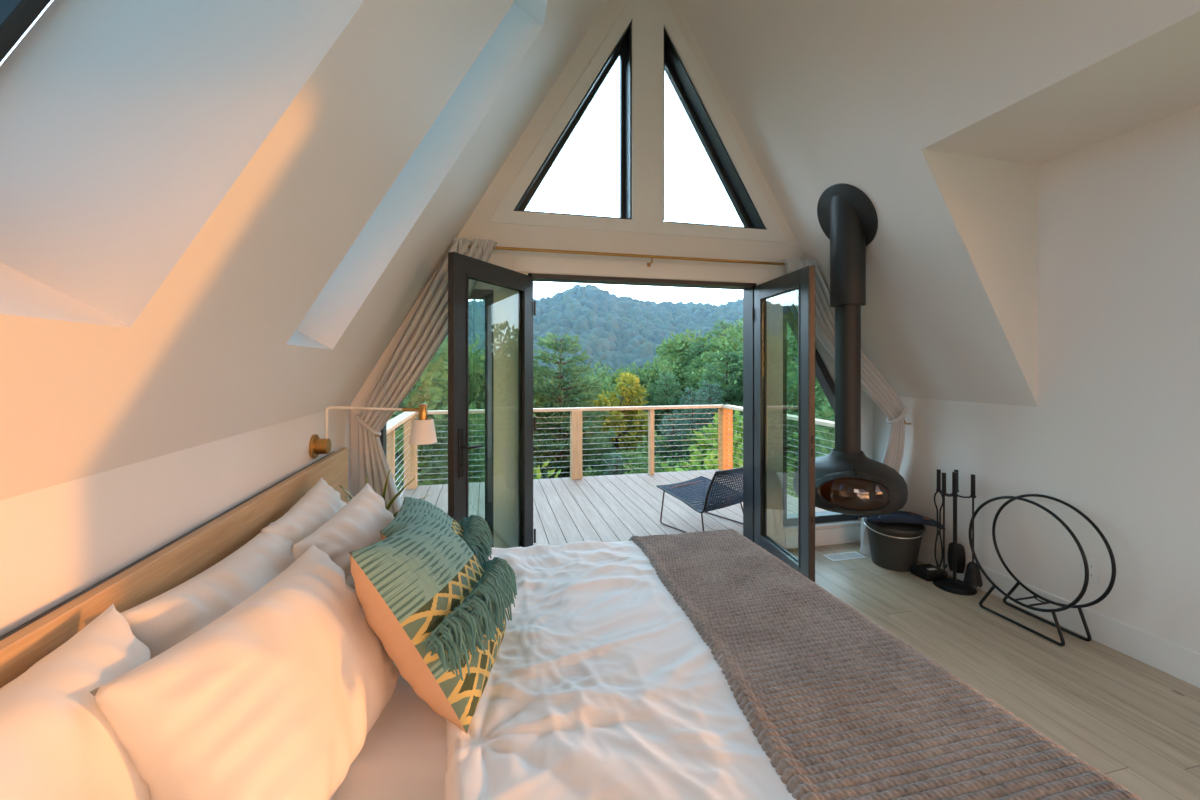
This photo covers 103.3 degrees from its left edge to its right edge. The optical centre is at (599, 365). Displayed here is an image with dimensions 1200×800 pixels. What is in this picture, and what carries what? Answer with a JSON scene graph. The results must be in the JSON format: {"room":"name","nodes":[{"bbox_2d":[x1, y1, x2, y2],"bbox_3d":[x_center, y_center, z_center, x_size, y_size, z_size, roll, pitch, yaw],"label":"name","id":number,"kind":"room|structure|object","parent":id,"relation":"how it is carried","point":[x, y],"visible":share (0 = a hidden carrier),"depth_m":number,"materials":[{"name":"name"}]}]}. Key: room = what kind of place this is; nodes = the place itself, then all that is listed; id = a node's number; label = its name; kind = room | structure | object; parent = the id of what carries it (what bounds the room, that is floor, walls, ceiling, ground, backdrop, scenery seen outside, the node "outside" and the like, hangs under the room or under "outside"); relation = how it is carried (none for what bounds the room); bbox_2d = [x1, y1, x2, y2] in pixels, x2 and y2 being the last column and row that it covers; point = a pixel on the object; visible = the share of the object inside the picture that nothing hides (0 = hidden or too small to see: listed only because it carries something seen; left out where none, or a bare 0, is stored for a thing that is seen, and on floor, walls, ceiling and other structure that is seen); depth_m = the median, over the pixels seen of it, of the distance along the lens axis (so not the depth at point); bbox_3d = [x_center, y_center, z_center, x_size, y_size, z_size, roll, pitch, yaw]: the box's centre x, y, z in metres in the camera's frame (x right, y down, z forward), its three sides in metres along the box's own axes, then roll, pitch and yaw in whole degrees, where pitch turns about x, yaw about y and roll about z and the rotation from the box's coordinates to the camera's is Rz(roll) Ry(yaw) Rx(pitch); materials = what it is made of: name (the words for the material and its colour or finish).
{"room":"bedroom","nodes":[
{"label":"bedroom","id":0,"kind":"room"},
{"bbox_2d":[0,404,350,636],"bbox_3d":[-1.015,0.859,0.206,0.140,1.263,6.070,0,0,-13],"label":"wall","id":1,"kind":"structure","parent":0,"point":[57,542],"depth_m":1.18,"materials":[{"name":"paint"}]},
{"bbox_2d":[309,404,436,458],"bbox_3d":[-1.172,0.339,2.472,0.625,0.277,0.142,0,0,-7],"label":"wall lamp","id":2,"kind":"object","parent":1,"relation":"attached to","point":[423,432],"visible":1,"depth_m":2.45,"materials":[{"name":"gold metal"}]},
{"bbox_2d":[419,404,427,419],"bbox_3d":[-0.931,0.241,2.499,0.044,0.082,0.044,0,0,-13],"label":"socket","id":3,"kind":"object","parent":2,"relation":"attached to","point":[423,408],"depth_m":2.48,"materials":[{"name":"gold metal"}]},
{"bbox_2d":[0,0,607,499],"bbox_3d":[-0.151,-1.589,0.488,2.417,3.707,6.420,0,0,-13],"label":"ceiling","id":4,"kind":"structure","parent":0,"point":[218,218],"depth_m":1.02,"materials":[{"name":"paint"}]},
{"bbox_2d":[0,0,50,62],"bbox_3d":[-0.782,-1.121,0.698,1.022,1.662,0.520,0,0,-13],"label":"window","id":5,"kind":"structure","parent":4,"relation":"attached to","point":[16,16],"depth_m":0.87,"materials":[{"name":"black metal"}]},
{"bbox_2d":[351,0,872,548],"bbox_3d":[0.328,-0.945,3.696,4.290,4.870,0.200,0,0,-13],"label":"wall","id":6,"kind":"structure","parent":0,"point":[477,226],"depth_m":3.48,"materials":[{"name":"paint"}]},
{"bbox_2d":[379,289,493,546],"bbox_3d":[-1.149,0.390,3.329,0.785,1.860,0.110,0,0,-13],"label":"window","id":7,"kind":"structure","parent":6,"relation":"in","point":[477,294],"depth_m":3.36,"materials":[{"name":"black metal"}]},
{"bbox_2d":[447,252,535,546],"bbox_3d":[-0.653,0.405,3.022,0.167,2.080,0.837,0,0,26],"label":"door","id":8,"kind":"structure","parent":6,"relation":"in","point":[462,268],"depth_m":2.73,"materials":[{"name":"black metal"}]},
{"bbox_2d":[513,20,631,219],"bbox_3d":[-0.211,-1.851,3.565,0.881,1.507,0.186,0,0,-13],"label":"window","id":9,"kind":"structure","parent":6,"relation":"in","point":[623,48],"depth_m":3.61,"materials":[{"name":"black metal"}]},
{"bbox_2d":[458,245,804,266],"bbox_3d":[0.363,-0.784,3.553,2.790,0.074,0.096,0,0,-13],"label":"curtain rod","id":10,"kind":"object","parent":6,"relation":"attached to","point":[496,247],"visible":0.93,"depth_m":3.48,"materials":[{"name":"gold metal"}]},
{"bbox_2d":[355,237,497,513],"bbox_3d":[-1.143,0.306,3.174,0.894,2.328,0.174,0,0,-17],"label":"curtain","id":11,"kind":"object","parent":10,"relation":"hanging from","point":[427,328],"visible":0.59,"depth_m":3.10,"materials":[{"name":"grey fabric"}]},
{"bbox_2d":[783,258,910,555],"bbox_3d":[1.938,0.306,3.759,0.978,2.328,0.284,0,0,-1],"label":"curtain","id":12,"kind":"object","parent":10,"relation":"hanging from","point":[873,382],"visible":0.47,"depth_m":3.73,"materials":[{"name":"grey fabric"}]},
{"bbox_2d":[488,0,787,242],"bbox_3d":[0.372,-2.007,3.599,2.378,2.004,0.014,0,0,-13],"label":"trim","id":13,"kind":"structure","parent":6,"relation":"attached to","point":[649,18],"depth_m":3.59,"materials":[{"name":"paint"}]},
{"bbox_2d":[514,256,767,282],"bbox_3d":[0.372,-0.725,3.600,2.020,0.110,0.012,0,0,-13],"label":"trim","id":14,"kind":"structure","parent":6,"relation":"attached to","point":[521,263],"depth_m":3.57,"materials":[{"name":"paint"}]},
{"bbox_2d":[528,273,755,541],"bbox_3d":[0.354,0.395,3.677,1.820,2.120,0.150,0,0,-13],"label":"trim","id":15,"kind":"structure","parent":6,"relation":"attached to","point":[748,288],"depth_m":3.83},
{"bbox_2d":[664,27,765,229],"bbox_3d":[0.893,-1.857,3.828,0.890,1.517,0.186,0,0,-13],"label":"window","id":16,"kind":"structure","parent":6,"relation":"in","point":[674,68],"depth_m":3.82,"materials":[{"name":"black metal"}]},
{"bbox_2d":[752,266,814,581],"bbox_3d":[1.294,0.405,3.401,0.061,2.080,0.814,0,0,-7],"label":"door","id":17,"kind":"structure","parent":6,"relation":"in","point":[802,280],"depth_m":3.11,"materials":[{"name":"black metal"}]},
{"bbox_2d":[783,300,857,525],"bbox_3d":[1.837,0.390,4.040,0.755,1.860,0.110,0,0,-13],"label":"window","id":18,"kind":"structure","parent":6,"relation":"in","point":[790,313],"depth_m":3.95,"materials":[{"name":"black metal"}]},
{"bbox_2d":[783,520,861,530],"bbox_3d":[1.850,1.329,3.966,0.745,0.022,0.060,0,0,-13],"label":"trim","id":19,"kind":"structure","parent":6,"relation":"attached to","point":[850,522],"depth_m":3.96,"materials":[{"name":"paint"}]},
{"bbox_2d":[785,525,860,548],"bbox_3d":[1.917,1.423,3.963,0.844,0.135,0.016,0,0,-13],"label":"baseboard","id":20,"kind":"structure","parent":6,"relation":"attached to","point":[850,534],"depth_m":3.96,"materials":[{"name":"paint"}]},
{"bbox_2d":[677,0,1199,406],"bbox_3d":[2.109,-1.533,1.026,2.228,3.595,6.420,0,0,-13],"label":"ceiling","id":21,"kind":"structure","parent":0,"point":[822,94],"depth_m":2.90,"materials":[{"name":"paint"}]},
{"bbox_2d":[793,183,907,515],"bbox_3d":[1.742,-0.127,3.334,0.722,2.244,0.735,0,0,-13],"label":"stove","id":22,"kind":"object","parent":21,"relation":"hanging from","point":[847,481],"visible":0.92,"depth_m":3.25,"materials":[{"name":"black metal"}]},
{"bbox_2d":[922,150,1037,406],"bbox_3d":[2.252,-0.402,2.811,0.957,1.637,0.094,0,0,-13],"label":"wall","id":23,"kind":"structure","parent":0,"point":[992,204],"depth_m":2.79,"materials":[{"name":"paint"}]},
{"bbox_2d":[786,542,1199,799],"bbox_3d":[1.041,1.550,0.700,4.690,0.120,6.280,0,0,-13],"label":"floor","id":24,"kind":"structure","parent":0,"point":[1135,722],"depth_m":2.29,"materials":[{"name":"brown wood"}]},
{"bbox_2d":[0,447,347,687],"bbox_3d":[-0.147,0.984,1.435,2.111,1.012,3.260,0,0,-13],"label":"headboard","id":25,"kind":"object","parent":24,"relation":"on","point":[187,556],"visible":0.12,"depth_m":1.22,"materials":[{"name":"brown wood"}]},
{"bbox_3d":[-0.079,1.051,1.348,2.040,0.273,1.900,0,0,-13],"label":"mattress","id":26,"kind":"object","parent":25,"relation":"on","visible":0},
{"bbox_2d":[121,522,293,658],"bbox_3d":[-0.969,0.745,1.312,0.296,0.472,0.702,0,0,-13],"label":"pillow","id":27,"kind":"object","parent":26,"relation":"on","point":[161,622],"visible":0.27,"depth_m":1.14,"materials":[{"name":"fabric"}]},
{"bbox_2d":[261,477,346,543],"bbox_3d":[-1.089,0.725,1.858,0.278,0.457,0.644,0,0,-13],"label":"pillow","id":28,"kind":"object","parent":26,"relation":"on","point":[321,502],"visible":0.27,"depth_m":1.77,"materials":[{"name":"fabric"}]},
{"bbox_2d":[290,483,393,604],"bbox_3d":[-0.865,0.725,1.727,0.277,0.479,0.595,0,0,-6],"label":"pillow","id":29,"kind":"object","parent":26,"relation":"on","point":[358,524],"visible":0.32,"depth_m":1.62,"materials":[{"name":"fabric"}]},
{"bbox_2d":[330,662,446,799],"bbox_3d":[-0.607,0.919,1.212,0.620,0.057,1.961,0,0,-13],"label":"sheet","id":30,"kind":"object","parent":26,"relation":"on","point":[402,756],"visible":0.08,"depth_m":1.09,"materials":[{"name":"white fabric"}]},
{"bbox_2d":[0,604,150,799],"bbox_3d":[-0.833,0.700,0.665,0.284,0.436,0.664,0,0,-13],"label":"pillow","id":31,"kind":"object","parent":30,"relation":"on","point":[56,742],"visible":0.59,"depth_m":0.73,"materials":[{"name":"fabric"}]},
{"bbox_2d":[90,544,399,799],"bbox_3d":[-0.695,0.720,1.058,0.333,0.424,0.620,0,0,-2],"label":"pillow","id":32,"kind":"object","parent":30,"relation":"on","point":[276,697],"visible":0.95,"depth_m":0.89,"materials":[{"name":"fabric"}]},
{"bbox_2d":[444,541,795,799],"bbox_3d":[0.272,1.047,1.420,1.408,0.471,2.021,0,0,-13],"label":"duvet","id":33,"kind":"object","parent":26,"relation":"on","point":[600,685],"visible":0.41,"depth_m":1.20,"materials":[{"name":"white fabric"}]},
{"bbox_2d":[349,513,516,732],"bbox_3d":[-0.442,0.675,1.357,0.399,0.464,0.573,0,0,-3],"label":"cushion","id":34,"kind":"object","parent":33,"relation":"on","point":[438,613],"visible":1,"depth_m":1.16,"materials":[{"name":"green fabric"}]},
{"bbox_2d":[380,496,492,564],"bbox_3d":[-0.590,0.696,1.782,0.380,0.342,0.507,0,0,-13],"label":"cushion","id":35,"kind":"object","parent":33,"relation":"on","point":[474,530],"visible":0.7,"depth_m":1.75,"materials":[{"name":"green fabric"}]},
{"bbox_2d":[629,528,1141,799],"bbox_3d":[0.618,1.040,1.506,0.723,0.413,2.025,0,0,-13],"label":"throw blanket","id":36,"kind":"object","parent":33,"relation":"on","point":[841,707],"visible":0.98,"depth_m":1.21,"materials":[{"name":"fabric"}]},
{"bbox_2d":[822,551,866,561],"bbox_3d":[1.909,1.487,3.707,0.310,0.006,0.120,0,0,-13],"label":"floor vent","id":37,"kind":"object","parent":24,"relation":"in","point":[847,555],"visible":1,"depth_m":3.70,"materials":[{"name":"white metal"}]},
{"bbox_2d":[863,517,925,571],"bbox_3d":[2.207,1.326,3.572,0.398,0.328,0.398,0,0,-13],"label":"bucket","id":38,"kind":"object","parent":24,"relation":"on","point":[893,546],"visible":0.8,"depth_m":3.44,"materials":[{"name":"metal"}]},
{"bbox_2d":[855,511,920,517],"bbox_3d":[2.195,1.138,3.600,0.492,0.086,0.180,0,0,8],"label":"glove","id":39,"kind":"object","parent":38,"relation":"on","point":[896,512],"visible":0.2,"depth_m":3.57,"materials":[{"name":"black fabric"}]},
{"bbox_2d":[866,514,942,529],"bbox_3d":[2.220,1.136,3.493,0.492,0.086,0.180,0,0,8],"label":"glove","id":40,"kind":"object","parent":38,"relation":"on","point":[890,518],"visible":0.97,"depth_m":3.46,"materials":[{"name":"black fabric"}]},
{"bbox_2d":[910,564,947,581],"bbox_3d":[2.329,1.462,3.365,0.174,0.056,0.144,0,0,-13],"label":"tin box","id":41,"kind":"object","parent":24,"relation":"on","point":[928,572],"visible":0.96,"depth_m":3.33,"materials":[{"name":"black metal"}]},
{"bbox_2d":[933,472,976,595],"bbox_3d":[2.389,1.103,3.200,0.240,0.775,0.240,0,0,-13],"label":"stand","id":42,"kind":"object","parent":24,"relation":"on","point":[953,585],"visible":0.93,"depth_m":3.19,"materials":[{"name":"black metal"}]},
{"bbox_2d":[934,469,942,567],"bbox_3d":[2.339,1.053,3.280,0.056,0.676,0.031,0,0,32],"label":"tongs","id":43,"kind":"object","parent":42,"relation":"hanging from","point":[938,489],"visible":0.94,"depth_m":3.27,"materials":[{"name":"black metal"}]},
{"bbox_2d":[941,472,946,575],"bbox_3d":[2.293,1.058,3.164,0.031,0.686,0.065,0,0,31],"label":"poker","id":44,"kind":"object","parent":42,"relation":"hanging from","point":[943,493],"visible":1,"depth_m":3.17,"materials":[{"name":"black metal"}]},
{"bbox_2d":[947,469,965,572],"bbox_3d":[2.453,1.068,3.270,0.101,0.705,0.032,0,0,40],"label":"shovel","id":45,"kind":"object","parent":42,"relation":"hanging from","point":[961,558],"visible":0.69,"depth_m":3.26,"materials":[{"name":"black metal"}]},
{"bbox_2d":[963,474,982,587],"bbox_3d":[2.455,1.078,3.127,0.105,0.725,0.097,0,0,25],"label":"brush","id":46,"kind":"object","parent":42,"relation":"hanging from","point":[972,576],"visible":0.98,"depth_m":3.12,"materials":[{"name":"black metal"}]},
{"bbox_2d":[968,494,1115,645],"bbox_3d":[2.497,1.120,2.727,0.206,0.739,0.616,0,0,-13],"label":"rack","id":47,"kind":"object","parent":24,"relation":"on","point":[1104,595],"visible":1,"depth_m":2.66,"materials":[{"name":"black metal"}]},
{"bbox_3d":[-1.227,1.225,2.545,0.370,0.530,0.520,0,0,-13],"label":"nightstand","id":48,"kind":"object","parent":24,"relation":"on","visible":0},
{"bbox_2d":[340,469,428,517],"bbox_3d":[-1.162,0.765,2.561,0.465,0.390,0.140,0,0,-13],"label":"potted plant","id":49,"kind":"object","parent":48,"relation":"on","point":[393,499],"visible":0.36,"depth_m":2.56,"materials":[{"name":"green plant"}]},
{"bbox_2d":[873,106,1199,653],"bbox_3d":[3.105,0.115,1.186,0.150,2.750,6.070,0,0,-13],"label":"wall","id":50,"kind":"structure","parent":0,"point":[1112,434],"depth_m":2.55,"materials":[{"name":"paint"}]},
{"bbox_2d":[918,541,1199,687],"bbox_3d":[3.032,1.413,1.135,0.016,0.155,6.004,0,0,-13],"label":"baseboard","id":51,"kind":"structure","parent":50,"relation":"attached to","point":[1182,663],"depth_m":2.52,"materials":[{"name":"paint"}]},
{"bbox_2d":[1081,556,1098,584],"bbox_3d":[2.686,1.120,2.604,0.008,0.130,0.080,0,0,-13],"label":"wall outlet","id":52,"kind":"object","parent":50,"relation":"attached to","point":[1093,565],"visible":0.69,"depth_m":2.59,"materials":[{"name":"white plastic"}]},
{"bbox_2d":[1088,562,1093,569],"bbox_3d":[2.684,1.095,2.604,0.002,0.032,0.038,0,0,-13],"label":"socket","id":53,"kind":"object","parent":52,"relation":"attached to","point":[1090,564],"depth_m":2.60,"materials":[{"name":"paint"}]},
{"bbox_2d":[922,11,1199,163],"bbox_3d":[2.734,-1.270,0.892,1.007,0.120,4.070,0,0,-13],"label":"ceiling","id":54,"kind":"structure","parent":0,"point":[1156,77],"depth_m":2.20,"materials":[{"name":"paint"}]},
{"label":"outside","id":55,"kind":"structure","parent":0,"visible":0},
{"bbox_2d":[399,469,825,544],"bbox_3d":[0.032,1.615,5.096,4.380,0.250,2.660,0,0,-13],"label":"floor","id":56,"kind":"structure","parent":55,"point":[605,508],"depth_m":5.00,"materials":[{"name":"grey wood"}]},
{"bbox_2d":[386,411,415,495],"bbox_3d":[-2.031,1.022,4.605,0.140,0.935,2.540,0,0,-13],"label":"deck railing","id":57,"kind":"object","parent":56,"relation":"on","point":[393,423],"visible":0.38,"depth_m":4.57,"materials":[{"name":"brown wood"}]},
{"bbox_2d":[404,404,732,488],"bbox_3d":[-0.260,1.022,6.311,4.375,0.935,0.150,0,0,-13],"label":"deck railing","id":58,"kind":"object","parent":56,"relation":"on","point":[575,416],"visible":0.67,"depth_m":6.32,"materials":[{"name":"brown wood"}]},
{"bbox_2d":[656,467,742,532],"bbox_3d":[1.008,1.185,4.413,0.720,0.609,0.732,0,0,-37],"label":"lounge chair","id":59,"kind":"object","parent":56,"relation":"on","point":[711,502],"visible":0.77,"depth_m":4.20,"materials":[{"name":"black metal"}]},
{"bbox_2d":[723,405,834,492],"bbox_3d":[2.084,1.022,5.584,0.140,0.935,2.540,0,0,-13],"label":"deck railing","id":60,"kind":"object","parent":56,"relation":"on","point":[739,408],"visible":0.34,"depth_m":5.27,"materials":[{"name":"brown wood"}]},
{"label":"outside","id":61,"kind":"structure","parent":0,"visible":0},
{"bbox_3d":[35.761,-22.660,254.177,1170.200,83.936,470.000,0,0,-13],"label":"hill","id":62,"kind":"object","parent":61,"visible":0},
{"bbox_2d":[388,418,403,494],"bbox_3d":[-6.216,3.098,7.022,6.808,9.328,5.989,0,0,-5],"label":"leafy tree","id":63,"kind":"object","parent":62,"relation":"on","point":[398,432],"visible":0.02,"depth_m":7.49,"materials":[{"name":"green plant"}]},
{"bbox_2d":[391,340,484,486],"bbox_3d":[-5.075,3.452,10.362,7.069,9.686,6.218,0,0,-1],"label":"leafy tree","id":64,"kind":"object","parent":62,"relation":"on","point":[427,391],"visible":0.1,"depth_m":9.52,"materials":[{"name":"green plant"}]},
{"bbox_2d":[393,350,484,481],"bbox_3d":[-6.856,3.774,14.055,7.327,10.862,7.602,0,0,31],"label":"leafy tree","id":65,"kind":"object","parent":62,"relation":"on","point":[472,369],"visible":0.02,"depth_m":14.04,"materials":[{"name":"green plant"}]},
{"bbox_2d":[403,370,484,482],"bbox_3d":[-4.319,4.264,12.993,3.878,8.516,3.981,0,0,39],"label":"spruce tree","id":66,"kind":"object","parent":62,"relation":"on","point":[433,370],"visible":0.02,"depth_m":12.81,"materials":[{"name":"green plant"}]},
{"bbox_2d":[427,334,585,474],"bbox_3d":[-4.239,3.981,15.695,7.629,10.452,6.710,0,0,-10],"label":"leafy tree","id":67,"kind":"object","parent":62,"relation":"on","point":[479,359],"visible":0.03,"depth_m":14.58,"materials":[{"name":"green plant"}]},
{"bbox_2d":[469,346,563,460],"bbox_3d":[-3.892,4.305,17.174,5.540,10.255,5.481,0,0,-15],"label":"pine tree","id":68,"kind":"object","parent":62,"relation":"on","point":[482,351],"visible":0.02,"depth_m":16.98,"materials":[{"name":"green plant"}]},
{"bbox_2d":[533,456,547,478],"bbox_3d":[-1.880,4.966,12.009,2.672,5.868,2.743,0,0,5],"label":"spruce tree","id":69,"kind":"object","parent":62,"relation":"on","point":[534,475],"visible":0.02,"depth_m":12.09,"materials":[{"name":"green plant"}]},
{"bbox_2d":[533,460,560,478],"bbox_3d":[-1.234,5.022,9.165,3.954,6.049,3.723,0,0,-39],"label":"sapling","id":70,"kind":"object","parent":62,"relation":"on","point":[538,473],"visible":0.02,"depth_m":9.97,"materials":[{"name":"green plant"}]},
{"bbox_2d":[533,332,629,478],"bbox_3d":[-1.236,3.954,14.908,5.570,10.157,5.620,0,0,41],"label":"pine tree","id":71,"kind":"object","parent":62,"relation":"on","point":[581,388],"visible":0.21,"depth_m":14.69,"materials":[{"name":"green plant"}]},
{"bbox_2d":[535,375,635,460],"bbox_3d":[-1.152,5.024,20.464,6.287,9.320,6.523,0,0,40],"label":"leafy tree","id":72,"kind":"object","parent":62,"relation":"on","point":[607,387],"visible":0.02,"depth_m":20.43,"materials":[{"name":"green plant"}]},
{"bbox_2d":[600,452,629,475],"bbox_3d":[0.346,5.047,12.420,2.655,5.592,2.469,0,0,-23],"label":"spruce tree","id":73,"kind":"object","parent":62,"relation":"on","point":[613,470],"visible":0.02,"depth_m":12.40,"materials":[{"name":"green plant"}]},
{"bbox_2d":[444,284,797,380],"bbox_3d":[58.260,-24.803,236.480,623.574,90.962,316.301,0,0,-13],"label":"mountain","id":74,"kind":"structure","parent":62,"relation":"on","point":[615,331],"depth_m":249.84},
{"bbox_2d":[586,371,655,457],"bbox_3d":[0.671,4.657,17.584,2.727,8.989,2.701,0,0,-6],"label":"tree","id":75,"kind":"object","parent":62,"relation":"on","point":[627,392],"visible":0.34,"depth_m":17.29,"materials":[{"name":"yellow plant"}]},
{"bbox_2d":[582,361,670,440],"bbox_3d":[1.147,5.221,27.235,8.207,11.245,7.219,0,0,-25],"label":"leafy tree","id":76,"kind":"object","parent":62,"relation":"on","point":[602,374],"visible":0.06,"depth_m":26.92,"materials":[{"name":"green plant"}]},
{"bbox_2d":[611,383,646,455],"bbox_3d":[1.076,5.272,21.975,4.351,9.163,4.046,0,0,38],"label":"spruce tree","id":77,"kind":"object","parent":62,"relation":"on","point":[620,397],"visible":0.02,"depth_m":21.70,"materials":[{"name":"green plant"}]},
{"bbox_2d":[582,431,702,476],"bbox_3d":[1.339,4.943,13.330,4.094,6.069,4.248,0,0,18],"label":"leafy tree","id":78,"kind":"object","parent":62,"relation":"on","point":[635,457],"visible":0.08,"depth_m":12.98,"materials":[{"name":"green plant"}]},
{"bbox_2d":[641,370,691,453],"bbox_3d":[3.459,5.235,24.563,5.462,10.111,5.404,0,0,19],"label":"pine tree","id":79,"kind":"object","parent":62,"relation":"on","point":[656,402],"visible":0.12,"depth_m":24.13,"materials":[{"name":"green plant"}]},
{"bbox_2d":[645,413,699,469],"bbox_3d":[2.120,4.784,13.979,3.019,6.837,3.247,0,0,-26],"label":"spruce tree","id":80,"kind":"object","parent":62,"relation":"on","point":[664,423],"visible":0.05,"depth_m":13.75,"materials":[{"name":"green plant"}]},
{"bbox_2d":[631,350,730,427],"bbox_3d":[5.294,5.101,29.025,8.647,12.355,8.334,0,0,-13],"label":"leafy tree","id":81,"kind":"object","parent":62,"relation":"on","point":[663,367],"visible":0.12,"depth_m":27.72,"materials":[{"name":"green plant"}]},
{"bbox_2d":[658,386,717,456],"bbox_3d":[2.957,4.626,15.706,3.610,7.928,3.706,0,0,-6],"label":"spruce tree","id":82,"kind":"object","parent":62,"relation":"on","point":[692,423],"visible":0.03,"depth_m":15.53,"materials":[{"name":"green plant"}]},
{"bbox_2d":[672,340,719,411],"bbox_3d":[6.759,4.938,30.629,7.378,13.335,7.313,0,0,-28],"label":"pine tree","id":83,"kind":"object","parent":62,"relation":"on","point":[691,357],"visible":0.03,"depth_m":30.23,"materials":[{"name":"green plant"}]},
{"bbox_2d":[659,445,742,471],"bbox_3d":[2.955,5.014,10.871,4.317,6.606,4.065,0,0,11],"label":"sapling","id":84,"kind":"object","parent":62,"relation":"on","point":[708,465],"visible":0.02,"depth_m":10.37,"materials":[{"name":"green plant"}]},
{"bbox_2d":[678,349,742,432],"bbox_3d":[5.936,4.551,21.734,5.896,10.752,5.949,0,0,26],"label":"pine tree","id":85,"kind":"object","parent":62,"relation":"on","point":[730,357],"visible":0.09,"depth_m":21.64,"materials":[{"name":"green plant"}]},
{"bbox_2d":[686,380,736,431],"bbox_3d":[4.038,4.753,18.020,3.867,8.492,3.970,0,0,-10],"label":"spruce tree","id":86,"kind":"object","parent":62,"relation":"on","point":[714,399],"visible":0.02,"depth_m":17.87,"materials":[{"name":"green plant"}]},
{"bbox_2d":[700,317,739,374],"bbox_3d":[9.418,4.536,36.327,8.888,16.452,8.794,0,0,15],"label":"pine tree","id":87,"kind":"object","parent":62,"relation":"on","point":[715,332],"visible":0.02,"depth_m":35.97,"materials":[{"name":"green plant"}]},
{"bbox_2d":[651,317,793,380],"bbox_3d":[8.585,4.446,32.660,10.870,15.530,10.476,0,0,16],"label":"leafy tree","id":88,"kind":"object","parent":62,"relation":"on","point":[678,350],"visible":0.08,"depth_m":31.66,"materials":[{"name":"green plant"}]},
{"bbox_2d":[680,404,815,494],"bbox_3d":[4.574,4.487,13.976,4.627,7.207,5.260,0,0,2],"label":"leafy tree","id":89,"kind":"object","parent":62,"relation":"on","point":[790,410],"visible":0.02,"depth_m":13.43,"materials":[{"name":"green plant"}]},
{"bbox_2d":[710,322,797,414],"bbox_3d":[10.435,2.938,21.626,10.613,14.542,9.336,0,0,20],"label":"leafy tree","id":90,"kind":"object","parent":62,"relation":"on","point":[792,352],"visible":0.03,"depth_m":21.25,"materials":[{"name":"green plant"}]},
{"bbox_2d":[687,410,826,510],"bbox_3d":[3.831,4.885,11.740,4.875,7.459,4.590,0,0,-27],"label":"sapling","id":91,"kind":"object","parent":62,"relation":"on","point":[713,442],"visible":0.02,"depth_m":12.06,"materials":[{"name":"green plant"}]},
{"bbox_2d":[721,342,793,412],"bbox_3d":[7.911,4.139,23.374,6.682,12.368,6.611,0,0,37],"label":"pine tree","id":92,"kind":"object","parent":62,"relation":"on","point":[741,342],"visible":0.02,"depth_m":23.28,"materials":[{"name":"green plant"}]},
{"bbox_2d":[787,382,797,441],"bbox_3d":[5.485,4.396,14.612,4.297,7.836,4.335,0,0,-3],"label":"pine tree","id":93,"kind":"object","parent":62,"relation":"on","point":[789,394],"visible":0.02,"depth_m":14.23,"materials":[{"name":"green plant"}]},
{"bbox_2d":[787,356,797,412],"bbox_3d":[6.976,4.061,15.923,4.434,9.337,4.123,0,0,6],"label":"spruce tree","id":94,"kind":"object","parent":62,"relation":"on","point":[796,360],"visible":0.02,"depth_m":15.94,"materials":[{"name":"green plant"}]},
{"bbox_2d":[787,361,832,443],"bbox_3d":[9.071,3.559,16.043,7.028,10.418,7.292,0,0,-4],"label":"leafy tree","id":95,"kind":"object","parent":62,"relation":"on","point":[789,377],"visible":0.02,"depth_m":16.41,"materials":[{"name":"green plant"}]},
{"bbox_2d":[787,362,834,468],"bbox_3d":[7.551,3.678,13.328,6.435,8.817,5.660,0,0,-4],"label":"leafy tree","id":96,"kind":"object","parent":62,"relation":"on","point":[818,398],"visible":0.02,"depth_m":13.37,"materials":[{"name":"green plant"}]},
{"bbox_2d":[815,401,834,456],"bbox_3d":[7.246,3.911,10.807,5.208,7.442,5.020,0,0,36],"label":"leafy tree","id":97,"kind":"object","parent":62,"relation":"on","point":[827,414],"visible":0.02,"depth_m":11.02,"materials":[{"name":"green plant"}]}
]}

